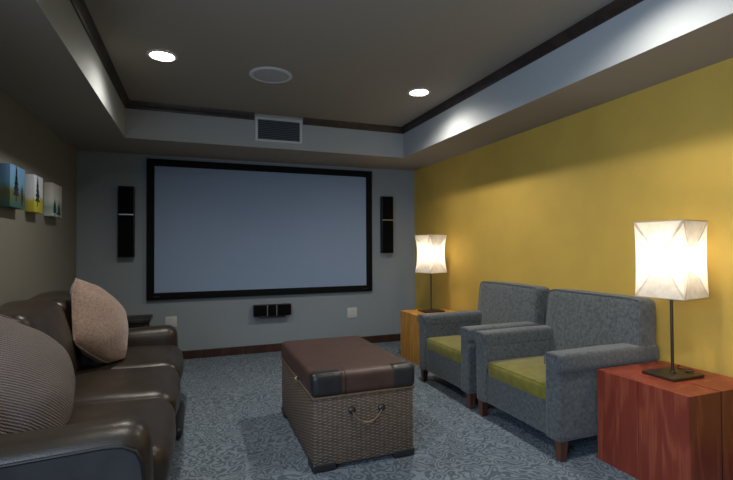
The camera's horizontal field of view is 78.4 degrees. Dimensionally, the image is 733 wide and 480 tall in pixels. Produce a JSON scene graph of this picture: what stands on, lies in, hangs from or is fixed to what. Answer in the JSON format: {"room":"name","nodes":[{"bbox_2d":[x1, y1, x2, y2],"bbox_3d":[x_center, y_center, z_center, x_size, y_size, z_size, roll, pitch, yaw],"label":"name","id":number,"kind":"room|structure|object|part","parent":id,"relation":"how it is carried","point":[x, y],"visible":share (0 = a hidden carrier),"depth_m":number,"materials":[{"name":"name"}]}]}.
{"room":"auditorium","nodes":[
{"label":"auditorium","id":0,"kind":"room"},
{"bbox_2d":[0,88,76,306],"bbox_3d":[-1.962,-0.036,1.493,0.120,2.770,7.617,0,-1,-21],"label":"wall","id":1,"kind":"structure","parent":0,"point":[38,251],"depth_m":3.69,"materials":[{"name":"grey paint"}]},
{"bbox_2d":[0,163,24,209],"bbox_3d":[-2.492,-0.376,3.163,0.066,0.302,0.283,0,-1,-21],"label":"canvas painting","id":2,"kind":"object","parent":1,"relation":"attached to","point":[12,177],"visible":1,"depth_m":3.08,"materials":[{"name":"fabric"}]},
{"bbox_2d":[25,174,42,213],"bbox_3d":[-2.650,-0.369,3.582,0.066,0.302,0.205,0,-1,-21],"label":"canvas painting","id":3,"kind":"object","parent":1,"relation":"attached to","point":[33,183],"visible":0.96,"depth_m":3.50,"materials":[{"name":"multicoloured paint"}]},
{"bbox_2d":[44,182,61,217],"bbox_3d":[-2.828,-0.345,4.053,0.066,0.312,0.293,0,-1,-21],"label":"canvas painting","id":4,"kind":"object","parent":1,"relation":"attached to","point":[52,192],"visible":1,"depth_m":3.93,"materials":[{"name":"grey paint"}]},
{"bbox_2d":[76,150,414,350],"bbox_3d":[-1.279,0.031,5.756,4.166,2.770,0.120,0,-1,-21],"label":"wall","id":5,"kind":"structure","parent":0,"point":[222,322],"depth_m":5.52,"materials":[{"name":"grey paint"}]},
{"bbox_2d":[118,186,134,256],"bbox_3d":[-2.718,-0.209,5.101,0.162,0.793,0.095,0,-1,-21],"label":"wall speaker","id":6,"kind":"object","parent":5,"relation":"attached to","point":[126,194],"visible":1,"depth_m":5.06,"materials":[{"name":"black"}]},
{"bbox_2d":[118,215,132,256],"bbox_3d":[-2.709,-0.046,5.057,0.150,0.467,0.012,0,-1,-21],"label":"grille","id":7,"kind":"object","parent":6,"relation":"attached to","point":[125,222],"depth_m":5.05,"materials":[{"name":"black fabric"}]},
{"bbox_2d":[118,186,133,213],"bbox_3d":[-2.711,-0.449,5.064,0.150,0.307,0.012,0,-1,-21],"label":"grille","id":8,"kind":"object","parent":6,"relation":"attached to","point":[125,193],"depth_m":5.06,"materials":[{"name":"black fabric"}]},
{"bbox_2d":[165,316,176,326],"bbox_3d":[-2.297,0.962,5.283,0.125,0.125,0.012,0,-1,-21],"label":"wall plate","id":9,"kind":"object","parent":5,"relation":"attached to","point":[172,320],"visible":0.88,"depth_m":5.28,"materials":[{"name":"grey plastic"}]},
{"bbox_2d":[146,158,371,300],"bbox_3d":[-1.235,-0.123,5.686,2.793,1.642,0.045,0,-1,-21],"label":"projector screen","id":10,"kind":"object","parent":5,"relation":"attached to","point":[214,229],"visible":1,"depth_m":5.62,"materials":[{"name":"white fabric"}]},
{"bbox_2d":[253,303,290,317],"bbox_3d":[-1.185,0.896,5.659,0.464,0.168,0.098,0,-1,-21],"label":"speaker","id":11,"kind":"object","parent":5,"relation":"attached to","point":[264,310],"visible":1,"depth_m":5.62},
{"bbox_2d":[254,305,266,316],"bbox_3d":[-1.312,0.881,5.566,0.153,0.132,0.013,0,-1,-21],"label":"grille","id":12,"kind":"object","parent":11,"relation":"attached to","point":[259,310],"depth_m":5.56,"materials":[{"name":"black fabric"}]},
{"bbox_2d":[268,305,275,315],"bbox_3d":[-1.179,0.881,5.616,0.099,0.132,0.013,0,-1,-21],"label":"grille","id":13,"kind":"object","parent":11,"relation":"attached to","point":[271,308],"depth_m":5.61,"materials":[{"name":"black fabric"}]},
{"bbox_2d":[277,304,290,314],"bbox_3d":[-1.038,0.881,5.669,0.172,0.132,0.013,0,-1,-21],"label":"grille","id":14,"kind":"object","parent":11,"relation":"attached to","point":[282,309],"depth_m":5.66,"materials":[{"name":"black fabric"}]},
{"bbox_2d":[182,334,400,358],"bbox_3d":[-1.247,1.365,5.670,4.130,0.098,0.018,0,-1,-21],"label":"baseboard","id":15,"kind":"structure","parent":5,"relation":"attached to","point":[191,354],"depth_m":5.57,"materials":[{"name":"brown wood"}]},
{"bbox_2d":[347,307,356,317],"bbox_3d":[-0.194,0.984,6.076,0.138,0.140,0.012,0,-1,-21],"label":"wall plate","id":16,"kind":"object","parent":5,"relation":"attached to","point":[351,312],"visible":1,"depth_m":6.07,"materials":[{"name":"grey plastic"}]},
{"bbox_2d":[380,196,392,252],"bbox_3d":[0.259,-0.213,6.224,0.185,0.773,0.095,0,-1,-21],"label":"wall speaker","id":17,"kind":"object","parent":5,"relation":"attached to","point":[386,202],"visible":1,"depth_m":6.18,"materials":[{"name":"black"}]},
{"bbox_2d":[383,197,392,219],"bbox_3d":[0.296,-0.440,6.198,0.154,0.313,0.012,0,-1,-21],"label":"grille","id":18,"kind":"object","parent":17,"relation":"attached to","point":[387,201],"depth_m":6.19,"materials":[{"name":"black fabric"}]},
{"bbox_2d":[383,220,392,252],"bbox_3d":[0.299,-0.047,6.191,0.154,0.442,0.012,0,-1,-21],"label":"grille","id":19,"kind":"object","parent":17,"relation":"attached to","point":[387,224],"depth_m":6.18,"materials":[{"name":"black fabric"}]},
{"bbox_2d":[0,0,732,170],"bbox_3d":[0.036,-1.298,2.271,4.406,0.483,7.617,0,-1,-21],"label":"ceiling","id":20,"kind":"structure","parent":0,"point":[358,61],"depth_m":3.26,"materials":[{"name":"grey paint"}]},
{"bbox_2d":[70,0,128,107],"bbox_3d":[-1.201,-1.391,1.368,0.044,0.071,6.558,0,-1,-21],"label":"trim","id":21,"kind":"structure","parent":20,"relation":"attached to","point":[80,7],"depth_m":3.12,"materials":[{"name":"brown wood"}]},
{"bbox_2d":[146,49,177,61],"bbox_3d":[-1.541,-1.387,3.389,0.216,0.009,0.216,0,-1,-21],"label":"recessed light","id":22,"kind":"object","parent":20,"relation":"in","point":[156,54],"visible":1,"depth_m":3.38,"materials":[{"name":"white glass"}]},
{"bbox_2d":[126,100,253,119],"bbox_3d":[-1.791,-1.334,4.626,1.240,0.071,0.044,0,-1,-21],"label":"trim","id":23,"kind":"structure","parent":20,"relation":"attached to","point":[140,105],"depth_m":4.61,"materials":[{"name":"brown wood"}]},
{"bbox_2d":[249,67,291,83],"bbox_3d":[-0.804,-1.383,3.784,0.356,0.011,0.356,0,-1,-21],"label":"ceiling speaker","id":24,"kind":"object","parent":20,"relation":"attached to","point":[273,75],"visible":1,"depth_m":3.77,"materials":[{"name":"white metal"}]},
{"bbox_2d":[253,69,288,81],"bbox_3d":[-0.804,-1.383,3.784,0.296,0.010,0.296,0,-1,-21],"label":"grille","id":25,"kind":"object","parent":24,"relation":"attached to","point":[262,75],"depth_m":3.77,"materials":[{"name":"white metal"}]},
{"bbox_2d":[255,116,301,144],"bbox_3d":[-0.962,-1.205,4.947,0.517,0.267,0.021,0,-1,-21],"label":"ceiling vent","id":26,"kind":"object","parent":20,"relation":"in","point":[267,129],"visible":1,"depth_m":4.94,"materials":[{"name":"white metal"}]},
{"bbox_2d":[303,117,402,133],"bbox_3d":[-0.125,-1.333,5.254,1.246,0.071,0.044,0,-1,-21],"label":"trim","id":27,"kind":"structure","parent":20,"relation":"attached to","point":[306,121],"depth_m":5.23,"materials":[{"name":"brown wood"}]},
{"bbox_2d":[408,88,430,96],"bbox_3d":[0.493,-1.384,4.220,0.216,0.009,0.216,0,-1,-21],"label":"recessed light","id":28,"kind":"object","parent":20,"relation":"in","point":[417,92],"visible":1,"depth_m":4.21,"materials":[{"name":"white glass"}]},
{"bbox_2d":[402,0,643,133],"bbox_3d":[1.586,-1.389,2.419,0.044,0.071,6.558,0,-1,-21],"label":"trim","id":29,"kind":"structure","parent":20,"relation":"attached to","point":[616,7],"depth_m":3.31,"materials":[{"name":"brown wood"}]},
{"bbox_2d":[168,341,637,479],"bbox_3d":[0.051,1.400,2.226,4.406,0.100,7.617,0,-1,-21],"label":"floor","id":30,"kind":"structure","parent":0,"point":[235,427],"depth_m":3.02,"materials":[{"name":"carpet"}]},
{"bbox_2d":[0,291,184,479],"bbox_3d":[-1.745,0.874,2.773,1.123,0.990,2.739,0,-1,-21],"label":"leather sofa","id":31,"kind":"object","parent":30,"relation":"on","point":[126,422],"visible":0.61,"depth_m":2.27,"materials":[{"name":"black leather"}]},
{"bbox_2d":[0,314,74,434],"bbox_3d":[-1.549,0.578,2.041,0.332,0.563,0.717,0,-1,5],"label":"throw pillow","id":32,"kind":"object","parent":31,"relation":"on","point":[37,374],"visible":0.79,"depth_m":1.96,"materials":[{"name":"beige fabric"}]},
{"bbox_2d":[0,301,75,370],"bbox_3d":[-2.014,0.655,2.681,0.408,0.546,0.757,0,-1,-21],"label":"cushion","id":33,"kind":"object","parent":31,"relation":"on","point":[49,318],"depth_m":2.67,"materials":[{"name":"brown leather"}]},
{"bbox_2d":[26,291,89,371],"bbox_3d":[-2.261,0.670,3.339,0.404,0.557,0.675,0,-1,-21],"label":"cushion","id":34,"kind":"object","parent":31,"relation":"on","point":[62,298],"depth_m":3.14,"materials":[{"name":"brown leather"}]},
{"bbox_3d":[-1.276,0.998,1.506,0.956,0.495,0.030,0,-1,-21],"label":"arm panel","id":35,"kind":"part","parent":31,"relation":"part of","materials":[{"name":"leather"}]},
{"bbox_3d":[-1.328,0.989,1.603,1.031,0.581,0.244,0,-1,-21],"label":"arm","id":36,"kind":"part","parent":31,"relation":"part of","materials":[{"name":"brown leather"}]},
{"bbox_2d":[69,278,128,362],"bbox_3d":[-1.950,0.577,3.275,0.328,0.610,0.713,0,-1,-3],"label":"throw pillow","id":37,"kind":"object","parent":31,"relation":"on","point":[99,319],"visible":1,"depth_m":3.14,"materials":[{"name":"beige fabric"}]},
{"bbox_2d":[65,398,176,479],"bbox_3d":[-1.383,0.998,2.107,0.903,0.284,0.769,0,-1,-21],"label":"seat cushion","id":38,"kind":"object","parent":31,"relation":"on","point":[159,413],"depth_m":2.23,"materials":[{"name":"brown leather"}]},
{"bbox_2d":[74,366,180,416],"bbox_3d":[-1.650,1.012,2.812,0.903,0.283,0.744,0,-1,-21],"label":"seat cushion","id":39,"kind":"object","parent":31,"relation":"on","point":[162,382],"depth_m":2.73,"materials":[{"name":"brown leather"}]},
{"bbox_2d":[75,345,183,379],"bbox_3d":[-1.914,1.025,3.509,0.902,0.281,0.759,0,-1,-21],"label":"seat cushion","id":40,"kind":"object","parent":31,"relation":"on","point":[136,356],"depth_m":3.38,"materials":[{"name":"brown leather"}]},
{"bbox_3d":[-2.204,1.048,3.922,1.030,0.548,0.246,0,-1,-21],"label":"arm","id":41,"kind":"part","parent":31,"relation":"part of","materials":[{"name":"brown leather"}]},
{"bbox_2d":[127,314,152,327],"bbox_3d":[-2.621,1.113,4.709,0.660,0.585,0.340,0,-1,-21],"label":"console table","id":42,"kind":"object","parent":30,"relation":"on","point":[134,321],"visible":0.23,"depth_m":4.67,"materials":[{"name":"black wood"}]},
{"bbox_2d":[281,336,414,472],"bbox_3d":[-0.192,1.077,3.204,0.688,0.582,1.087,0,-1,-21],"label":"wicker trunk","id":43,"kind":"object","parent":30,"relation":"on","point":[345,398],"visible":1,"depth_m":2.77,"materials":[{"name":"wicker"}]},
{"bbox_3d":[-0.189,0.860,3.219,0.668,0.148,1.066,0,-1,-21],"label":"lid","id":44,"kind":"part","parent":43,"relation":"part of","materials":[{"name":"brown leather"}]},
{"bbox_3d":[0.008,1.064,2.713,0.200,0.084,0.024,0,-1,-21],"label":"rope handle","id":45,"kind":"part","parent":43,"relation":"part of","materials":[{"name":"fabric"}]},
{"bbox_2d":[400,308,452,365],"bbox_3d":[0.774,1.121,5.265,0.574,0.550,0.545,0,-1,-21],"label":"table","id":46,"kind":"object","parent":30,"relation":"on","point":[409,324],"visible":0.34,"depth_m":5.19,"materials":[{"name":"brown wood"}]},
{"bbox_2d":[414,234,446,312],"bbox_3d":[0.765,0.384,5.326,0.294,0.924,0.274,0,-1,-35],"label":"table lamp","id":47,"kind":"object","parent":46,"relation":"on","point":[430,247],"visible":1,"depth_m":5.27,"materials":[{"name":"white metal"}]},
{"bbox_3d":[0.763,0.164,5.330,0.268,0.443,0.268,0,-1,-35],"label":"lamp shade","id":48,"kind":"part","parent":47,"relation":"part of","materials":[{"name":"fabric"}]},
{"bbox_2d":[417,281,549,408],"bbox_3d":[1.067,0.893,4.180,0.865,0.967,0.907,0,-1,-21],"label":"armchair","id":49,"kind":"object","parent":30,"relation":"on","point":[447,345],"visible":0.62,"depth_m":4.12,"materials":[{"name":"grey fabric"}]},
{"bbox_3d":[0.569,1.321,4.412,0.060,0.124,0.060,0,-1,-21],"label":"leg","id":50,"kind":"part","parent":49,"relation":"part of","materials":[{"name":"brown wood"}]},
{"bbox_3d":[1.070,1.143,4.177,0.818,0.223,0.664,0,-1,-21],"label":"frame","id":51,"kind":"part","parent":49,"relation":"part of","materials":[{"name":"grey fabric"}]},
{"bbox_2d":[427,335,460,363],"bbox_3d":[0.992,0.984,4.150,0.686,0.139,0.618,0,-1,-21],"label":"seat cushion","id":52,"kind":"object","parent":49,"relation":"on","point":[447,348],"depth_m":4.06,"materials":[{"name":"green fabric"}]},
{"bbox_3d":[0.933,1.037,4.527,0.845,0.448,0.116,0,-1,-21],"label":"arm","id":53,"kind":"part","parent":49,"relation":"part of"},
{"bbox_3d":[1.196,1.024,3.827,0.845,0.448,0.116,0,-1,-21],"label":"arm","id":54,"kind":"part","parent":49,"relation":"part of"},
{"bbox_3d":[0.851,1.307,3.664,0.060,0.124,0.060,0,-1,-21],"label":"leg","id":55,"kind":"part","parent":49,"relation":"part of","materials":[{"name":"brown wood"}]},
{"bbox_3d":[1.362,0.744,4.286,0.237,0.669,0.864,0,-1,-21],"label":"backrest","id":56,"kind":"part","parent":49,"relation":"part of","materials":[{"name":"grey fabric"}]},
{"bbox_2d":[474,289,657,461],"bbox_3d":[1.409,0.876,3.273,0.866,0.966,0.906,0,-1,-21],"label":"armchair","id":57,"kind":"object","parent":30,"relation":"on","point":[544,377],"visible":0.85,"depth_m":3.08,"materials":[{"name":"grey fabric"}]},
{"bbox_3d":[0.911,1.304,3.505,0.060,0.124,0.060,0,-1,-21],"label":"leg","id":58,"kind":"part","parent":57,"relation":"part of","materials":[{"name":"brown wood"}]},
{"bbox_3d":[1.275,1.020,3.619,0.845,0.448,0.116,0,-1,-21],"label":"arm","id":59,"kind":"part","parent":57,"relation":"part of"},
{"bbox_3d":[1.413,1.126,3.269,0.818,0.223,0.664,0,-1,-21],"label":"frame","id":60,"kind":"part","parent":57,"relation":"part of","materials":[{"name":"grey fabric"}]},
{"bbox_2d":[488,355,545,399],"bbox_3d":[1.335,0.966,3.243,0.685,0.140,0.619,0,-1,-21],"label":"seat cushion","id":61,"kind":"object","parent":57,"relation":"on","point":[524,375],"depth_m":3.17,"materials":[{"name":"fabric"}]},
{"bbox_3d":[1.194,1.290,2.756,0.060,0.124,0.060,0,-1,-21],"label":"leg","id":62,"kind":"part","parent":57,"relation":"part of","materials":[{"name":"brown wood"}]},
{"bbox_3d":[1.704,0.727,3.378,0.238,0.667,0.865,0,-1,-21],"label":"backrest","id":63,"kind":"part","parent":57,"relation":"part of","materials":[{"name":"grey fabric"}]},
{"bbox_3d":[1.539,1.007,2.919,0.845,0.448,0.116,0,-1,-21],"label":"arm","id":64,"kind":"part","parent":57,"relation":"part of"},
{"bbox_2d":[597,361,732,479],"bbox_3d":[1.797,1.072,2.621,0.577,0.550,0.562,0,-1,-21],"label":"table","id":65,"kind":"object","parent":30,"relation":"on","point":[650,427],"visible":1,"depth_m":2.42,"materials":[{"name":"red wood"}]},
{"bbox_2d":[633,219,709,381],"bbox_3d":[1.855,0.334,2.683,0.409,0.924,0.276,0,-1,-30],"label":"table lamp","id":66,"kind":"object","parent":65,"relation":"on","point":[671,255],"visible":1,"depth_m":2.58,"materials":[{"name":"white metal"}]},
{"bbox_3d":[1.798,0.114,2.656,0.270,0.443,0.270,0,-1,-30],"label":"lamp shade","id":67,"kind":"part","parent":66,"relation":"part of","materials":[{"name":"fabric"}]},
{"bbox_3d":[1.930,0.783,2.748,0.059,0.029,0.241,-1,-1,17],"label":"cord","id":68,"kind":"part","parent":66,"relation":"part of","materials":[{"name":"black plastic"}]},
{"bbox_2d":[414,58,732,377],"bbox_3d":[2.049,-0.034,3.006,0.120,2.770,7.617,0,-1,-21],"label":"wall","id":69,"kind":"structure","parent":0,"point":[556,204],"depth_m":3.46,"materials":[{"name":"yellow paint"}]}
]}

